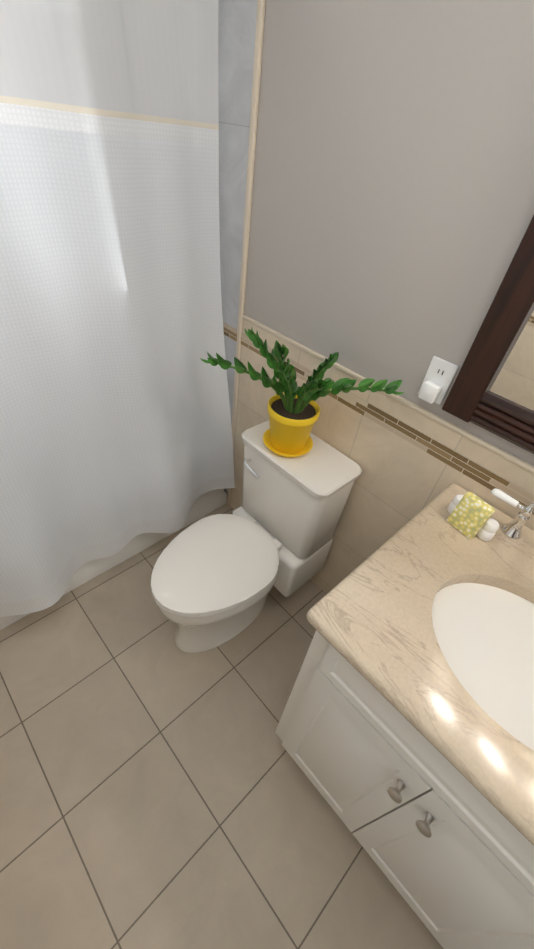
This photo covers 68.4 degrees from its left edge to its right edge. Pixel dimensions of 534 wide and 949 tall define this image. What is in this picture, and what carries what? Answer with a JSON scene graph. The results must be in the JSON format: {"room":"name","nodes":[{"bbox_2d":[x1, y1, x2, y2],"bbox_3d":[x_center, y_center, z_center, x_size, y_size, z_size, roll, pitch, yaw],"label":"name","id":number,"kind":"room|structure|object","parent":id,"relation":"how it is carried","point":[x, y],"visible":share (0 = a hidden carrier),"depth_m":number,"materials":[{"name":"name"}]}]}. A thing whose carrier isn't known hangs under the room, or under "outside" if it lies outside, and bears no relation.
{"room":"bathroom","nodes":[
{"label":"bathroom","id":0,"kind":"room"},
{"bbox_2d":[0,0,234,616],"bbox_3d":[-0.679,-0.383,1.025,1.578,1.997,0.331,-29,53,-34],"label":"shower curtain","id":1,"kind":"object","parent":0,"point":[115,428],"visible":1,"depth_m":1.17,"materials":[{"name":"white fabric"}]},
{"bbox_2d":[0,504,442,948],"bbox_3d":[-0.288,0.908,1.431,1.800,0.060,3.260,-29,53,-34],"label":"floor","id":2,"kind":"structure","parent":0,"point":[158,790],"depth_m":1.25,"materials":[{"name":"tile"}]},
{"bbox_2d":[0,489,226,629],"bbox_3d":[-1.037,0.121,1.839,1.579,0.400,0.764,-29,53,-34],"label":"bathtub","id":3,"kind":"object","parent":2,"relation":"on","point":[206,503],"visible":0.1,"depth_m":1.87,"materials":[{"name":"white ceramic"}]},
{"bbox_2d":[151,420,361,652],"bbox_3d":[-0.102,0.298,1.514,0.728,0.775,0.416,-29,53,-34],"label":"toilet","id":4,"kind":"object","parent":2,"relation":"on","point":[216,578],"visible":1,"depth_m":1.41,"materials":[{"name":"white ceramic"}]},
{"bbox_2d":[200,328,404,457],"bbox_3d":[0.077,-0.191,1.201,0.348,0.401,0.498,-29,53,-34],"label":"plant","id":5,"kind":"object","parent":4,"relation":"on","point":[294,410],"visible":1,"depth_m":1.22,"materials":[{"name":"green plant"}]},
{"bbox_2d":[275,483,533,948],"bbox_3d":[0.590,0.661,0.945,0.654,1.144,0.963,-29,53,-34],"label":"bathroom vanity","id":6,"kind":"object","parent":2,"relation":"on","point":[404,731],"visible":1,"depth_m":0.80,"materials":[{"name":"painted wood"},{"name":"marble"},{"name":"brushed nickel"}]},
{"bbox_2d":[447,491,498,540],"bbox_3d":[0.515,0.097,0.981,0.066,0.094,0.129,-20,49,-28],"label":"soap bar","id":7,"kind":"object","parent":6,"relation":"on","point":[470,512],"visible":1,"depth_m":0.96,"materials":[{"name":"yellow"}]},
{"bbox_2d":[491,488,533,603],"bbox_3d":[0.679,0.144,0.851,0.170,0.234,0.406,-29,53,-34],"label":"faucet","id":8,"kind":"object","parent":6,"relation":"on","point":[512,545],"depth_m":0.97,"materials":[{"name":"silver metal"}]},
{"bbox_2d":[244,0,533,465],"bbox_3d":[0.461,-0.326,1.109,0.100,2.360,3.260,-29,53,-34],"label":"wall","id":9,"kind":"structure","parent":0,"point":[392,209],"depth_m":0.96,"materials":[{"name":"paint"}]},
{"bbox_2d":[227,0,265,504],"bbox_3d":[-0.088,-0.707,1.444,0.014,2.360,0.021,-29,53,-34],"label":"trim","id":10,"kind":"structure","parent":9,"relation":"attached to","point":[260,18],"depth_m":1.23,"materials":[{"name":"beige"}]},
{"bbox_2d":[230,315,533,593],"bbox_3d":[0.504,0.299,1.394,0.012,1.066,1.925,-29,53,-34],"label":"tile wainscot","id":11,"kind":"structure","parent":9,"relation":"attached to","point":[410,459],"depth_m":1.31,"materials":[{"name":"beige tile"}]},
{"bbox_2d":[418,356,457,404],"bbox_3d":[0.451,-0.248,1.056,0.034,0.116,0.072,-29,53,-34],"label":"electrical outlet","id":12,"kind":"object","parent":9,"relation":"attached to","point":[438,379],"visible":0.98,"depth_m":1.05,"materials":[{"name":"white plastic"}]},
{"bbox_2d":[442,215,533,453],"bbox_3d":[0.898,-0.181,0.532,0.031,0.806,1.100,-29,53,-34],"label":"mirror","id":13,"kind":"object","parent":9,"relation":"attached to","point":[492,390],"visible":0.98,"depth_m":0.92,"materials":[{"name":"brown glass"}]},
{"bbox_3d":[-1.230,-0.845,1.408,1.600,2.360,0.100,-29,53,-34],"label":"wall","id":14,"kind":"structure","parent":0,"visible":0},
{"bbox_2d":[218,0,256,492],"bbox_3d":[-0.932,-0.608,1.193,1.600,2.360,0.775,-29,53,-34],"label":"wall tile","id":15,"kind":"structure","parent":14,"relation":"attached to","point":[236,30],"depth_m":1.23,"materials":[{"name":"white tile"}]}
]}

